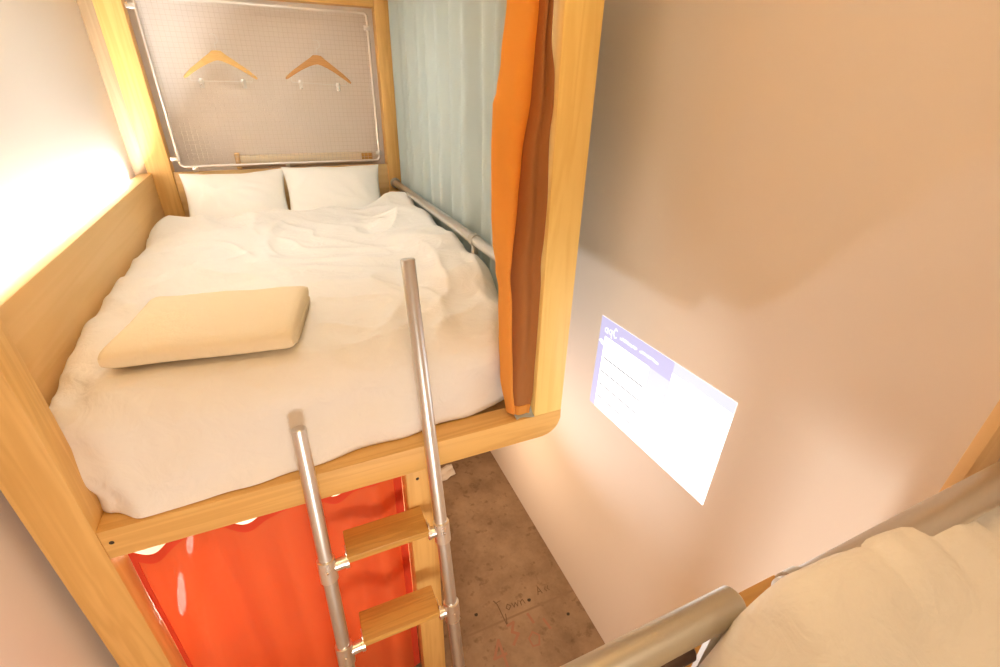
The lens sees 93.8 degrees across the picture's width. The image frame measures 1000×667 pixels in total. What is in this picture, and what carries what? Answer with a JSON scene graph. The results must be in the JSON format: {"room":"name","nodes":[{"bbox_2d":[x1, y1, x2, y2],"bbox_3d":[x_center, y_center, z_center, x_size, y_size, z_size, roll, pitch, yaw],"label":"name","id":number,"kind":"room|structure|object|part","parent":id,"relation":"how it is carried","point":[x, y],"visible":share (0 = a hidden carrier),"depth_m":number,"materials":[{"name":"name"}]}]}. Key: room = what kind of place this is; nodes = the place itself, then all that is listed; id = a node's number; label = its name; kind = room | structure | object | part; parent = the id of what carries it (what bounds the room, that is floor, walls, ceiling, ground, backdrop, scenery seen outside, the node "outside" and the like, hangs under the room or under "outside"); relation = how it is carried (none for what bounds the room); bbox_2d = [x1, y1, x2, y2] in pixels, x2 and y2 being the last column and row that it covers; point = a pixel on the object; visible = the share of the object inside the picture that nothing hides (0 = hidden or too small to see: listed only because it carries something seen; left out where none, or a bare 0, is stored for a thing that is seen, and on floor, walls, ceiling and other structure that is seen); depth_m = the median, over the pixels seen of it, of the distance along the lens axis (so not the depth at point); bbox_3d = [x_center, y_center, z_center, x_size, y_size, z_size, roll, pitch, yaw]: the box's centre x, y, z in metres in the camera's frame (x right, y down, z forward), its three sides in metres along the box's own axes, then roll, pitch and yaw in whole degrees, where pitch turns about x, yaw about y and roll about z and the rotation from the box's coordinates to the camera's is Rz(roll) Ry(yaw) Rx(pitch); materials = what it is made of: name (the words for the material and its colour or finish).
{"room":"dormitory","nodes":[
{"label":"dormitory","id":0,"kind":"room"},
{"bbox_2d":[0,0,134,666],"bbox_3d":[-1.143,0.440,0.840,0.100,3.418,5.060,-11,31,-21],"label":"wall","id":1,"kind":"structure","parent":0,"point":[63,153],"depth_m":1.58,"materials":[{"name":"white paint"}]},
{"bbox_2d":[125,0,384,171],"bbox_3d":[-1.284,-0.878,3.260,1.856,3.418,0.100,-11,31,-21],"label":"wall","id":2,"kind":"structure","parent":0,"point":[366,75],"depth_m":2.79,"materials":[{"name":"white paint"}]},
{"bbox_2d":[234,151,372,168],"bbox_3d":[-1.246,-1.131,3.028,0.828,0.090,0.074,-11,31,-21],"label":"wooden ledge","id":3,"kind":"object","parent":2,"relation":"attached to","point":[363,154],"visible":0.59,"depth_m":2.99,"materials":[{"name":"brown wood"}]},
{"bbox_2d":[414,451,604,666],"bbox_3d":[-0.290,1.816,2.034,2.056,0.101,5.260,-11,31,-21],"label":"floor","id":4,"kind":"structure","parent":0,"point":[518,608],"depth_m":2.66,"materials":[{"name":"concrete"}]},
{"bbox_2d":[0,0,604,666],"bbox_3d":[-0.927,-0.104,2.303,1.546,2.988,2.213,-11,31,-21],"label":"bunk bed","id":5,"kind":"object","parent":4,"relation":"on","point":[46,304],"visible":0.49,"depth_m":1.41,"materials":[{"name":"brown wood"}]},
{"bbox_3d":[-1.114,0.484,1.209,0.114,2.988,0.088,-11,31,-21],"label":"post","id":6,"kind":"part","parent":5,"relation":"part of","materials":[{"name":"brown wood"}]},
{"bbox_3d":[-1.946,-0.466,2.917,0.118,2.988,0.088,-11,31,-21],"label":"post","id":7,"kind":"part","parent":5,"relation":"part of","materials":[{"name":"brown wood"}]},
{"bbox_3d":[-1.604,0.733,2.429,0.020,1.364,2.034,-11,31,-21],"label":"panel","id":8,"kind":"part","parent":5,"relation":"part of","materials":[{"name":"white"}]},
{"bbox_2d":[124,0,381,171],"bbox_3d":[-1.301,-1.380,2.669,1.171,0.834,0.034,-11,31,-21],"label":"mesh panel","id":9,"kind":"object","parent":5,"relation":"attached to","point":[129,5],"visible":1,"depth_m":2.62,"materials":[{"name":"silver metal"}]},
{"bbox_2d":[183,33,257,87],"bbox_3d":[-1.504,-1.452,2.496,0.360,0.254,0.024,-19,35,-33],"label":"clothes hanger","id":10,"kind":"object","parent":9,"relation":"hanging from","point":[213,55],"visible":1,"depth_m":2.48,"materials":[{"name":"brown wood"}]},
{"bbox_3d":[-1.504,-1.438,2.503,0.360,0.134,0.014,-19,35,-33],"label":"wooden arm","id":11,"kind":"part","parent":10,"relation":"part of","materials":[{"name":"brown wood"}]},
{"bbox_2d":[286,40,350,91],"bbox_3d":[-1.048,-1.534,2.680,0.360,0.258,0.024,-11,31,-21],"label":"clothes hanger","id":12,"kind":"object","parent":9,"relation":"hanging from","point":[316,59],"visible":1,"depth_m":2.67,"materials":[{"name":"orange wood"}]},
{"bbox_3d":[-1.048,-1.518,2.687,0.360,0.142,0.014,-11,31,-21],"label":"wooden arm","id":13,"kind":"part","parent":12,"relation":"part of","materials":[{"name":"orange wood"}]},
{"bbox_2d":[128,477,419,666],"bbox_3d":[-0.729,1.107,1.795,0.802,1.299,0.072,-10,31,-21],"label":"curtain","id":14,"kind":"object","parent":5,"relation":"hanging from","point":[252,594],"visible":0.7,"depth_m":1.64,"materials":[{"name":"orange fabric"}]},
{"bbox_3d":[-1.319,-0.743,3.049,1.219,0.645,0.020,-11,31,-21],"label":"headboard","id":15,"kind":"part","parent":5,"relation":"part of","materials":[{"name":"brown wood"}]},
{"bbox_2d":[235,494,338,523],"bbox_3d":[-1.191,0.934,2.765,0.870,0.210,1.960,-11,31,-21],"label":"mattress","id":16,"kind":"object","parent":5,"relation":"on","point":[249,520],"visible":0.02,"depth_m":2.45,"materials":[{"name":"white fabric"}]},
{"bbox_3d":[-0.737,-0.693,3.398,0.083,2.988,0.088,-11,31,-21],"label":"post","id":17,"kind":"part","parent":5,"relation":"part of","materials":[{"name":"brown wood"}]},
{"bbox_3d":[-0.752,0.573,2.767,0.020,1.364,2.034,-11,31,-21],"label":"panel","id":18,"kind":"part","parent":5,"relation":"part of","materials":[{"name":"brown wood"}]},
{"bbox_3d":[-0.302,1.041,1.927,0.098,1.364,0.087,-11,31,-21],"label":"post","id":19,"kind":"part","parent":5,"relation":"part of","materials":[{"name":"brown wood"}]},
{"bbox_3d":[-0.301,-0.595,2.344,0.043,0.100,2.035,-11,31,-21],"label":"guard rail","id":20,"kind":"part","parent":5,"relation":"part of","materials":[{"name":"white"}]},
{"bbox_2d":[388,0,533,418],"bbox_3d":[-0.230,-0.811,2.188,0.148,1.432,2.106,-9,30,-19],"label":"curtain","id":21,"kind":"object","parent":5,"relation":"hanging from","point":[446,54],"visible":0.54,"depth_m":2.10,"materials":[{"name":"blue fabric"}]},
{"bbox_2d":[491,0,554,414],"bbox_3d":[0.049,-0.336,1.331,0.161,1.410,0.061,-11,31,-21],"label":"curtain","id":22,"kind":"object","parent":5,"relation":"hanging from","point":[523,102],"visible":1,"depth_m":1.27,"materials":[{"name":"orange fabric"}]},
{"bbox_3d":[0.174,-0.399,1.364,0.111,1.521,0.088,-11,31,-21],"label":"post","id":23,"kind":"part","parent":5,"relation":"part of","materials":[{"name":"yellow wood"}]},
{"bbox_3d":[-0.963,-0.168,2.273,1.290,0.290,1.970,-11,31,-21],"label":"mattress","id":24,"kind":"object","parent":5,"relation":"on","visible":0},
{"bbox_2d":[179,169,288,217],"bbox_3d":[-1.478,-0.745,2.646,0.538,0.306,0.236,-11,31,-21],"label":"pillow","id":25,"kind":"object","parent":24,"relation":"on","point":[208,195],"visible":0.71,"depth_m":2.59,"materials":[{"name":"white fabric"}]},
{"bbox_2d":[49,192,503,518],"bbox_3d":[-0.846,-0.197,2.065,1.381,0.443,1.832,-11,31,-21],"label":"duvet","id":26,"kind":"object","parent":24,"relation":"on","point":[147,440],"visible":0.9,"depth_m":1.48,"materials":[{"name":"white fabric"}]},
{"bbox_2d":[97,286,309,367],"bbox_3d":[-0.866,-0.035,1.443,0.495,0.077,0.395,-7,30,-15],"label":"folded blanket","id":27,"kind":"object","parent":26,"relation":"on","point":[221,323],"visible":1,"depth_m":1.35,"materials":[{"name":"beige fabric"}]},
{"bbox_2d":[281,164,380,210],"bbox_3d":[-0.992,-0.837,2.830,0.576,0.311,0.254,-11,31,-21],"label":"pillow","id":28,"kind":"object","parent":24,"relation":"on","point":[352,187],"visible":0.65,"depth_m":2.77,"materials":[{"name":"white fabric"}]},
{"bbox_2d":[290,258,464,666],"bbox_3d":[-0.354,0.838,1.554,0.423,2.071,0.555,-11,31,-21],"label":"metal ladder","id":29,"kind":"object","parent":4,"relation":"on","point":[382,621],"visible":1,"depth_m":1.51,"materials":[{"name":"silver metal"}]},
{"bbox_3d":[-0.507,1.079,1.546,0.043,1.649,0.450,-11,31,-21],"label":"rail","id":30,"kind":"part","parent":29,"relation":"part of","materials":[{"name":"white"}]},
{"bbox_3d":[-0.186,0.806,1.621,0.043,2.071,0.555,-11,31,-21],"label":"rail","id":31,"kind":"part","parent":29,"relation":"part of","materials":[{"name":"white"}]},
{"bbox_2d":[441,464,455,480],"bbox_3d":[-0.398,1.004,3.359,0.190,0.036,0.096,-22,36,-37],"label":"wrapper","id":32,"kind":"object","parent":4,"relation":"on","point":[447,471],"visible":0.63,"depth_m":3.37,"materials":[{"name":"beige paper"}]},
{"bbox_2d":[560,400,999,666],"bbox_3d":[0.403,1.148,0.063,1.789,2.988,1.844,-11,31,-21],"label":"bunk","id":33,"kind":"object","parent":4,"relation":"on","point":[684,636],"visible":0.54,"depth_m":0.62,"materials":[{"name":"brown wood"}]},
{"bbox_3d":[-0.212,0.461,0.419,1.158,0.044,0.044,-11,31,-21],"label":"guard rail","id":34,"kind":"part","parent":33,"relation":"part of","materials":[{"name":"beige"}]},
{"bbox_3d":[-0.159,0.512,0.473,0.918,0.026,0.026,-11,31,-21],"label":"rail","id":35,"kind":"part","parent":33,"relation":"part of","materials":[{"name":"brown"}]},
{"bbox_3d":[0.578,0.270,0.649,0.522,0.048,0.050,-11,31,-21],"label":"guard rail","id":36,"kind":"part","parent":33,"relation":"part of","materials":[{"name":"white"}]},
{"bbox_3d":[0.324,0.979,-0.173,1.290,0.190,1.600,-11,31,-21],"label":"mattress","id":37,"kind":"object","parent":33,"relation":"on","visible":0},
{"bbox_2d":[698,506,999,666],"bbox_3d":[0.438,0.841,-0.093,1.497,0.414,1.644,-11,31,-21],"label":"duvet","id":38,"kind":"object","parent":37,"relation":"on","point":[907,596],"visible":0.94,"depth_m":0.53,"materials":[{"name":"white fabric"}]},
{"bbox_2d":[491,0,999,643],"bbox_3d":[0.648,0.102,1.551,0.100,3.418,5.060,-11,31,-21],"label":"wall","id":39,"kind":"structure","parent":0,"point":[794,204],"depth_m":1.18,"materials":[{"name":"white paint"}]},
{"bbox_2d":[590,315,737,504],"bbox_3d":[0.547,0.252,1.734,0.002,0.456,0.677,-11,31,-21],"label":"poster","id":40,"kind":"object","parent":39,"relation":"attached to","point":[681,421],"visible":1,"depth_m":1.67,"materials":[{"name":"white paper"}]}
]}

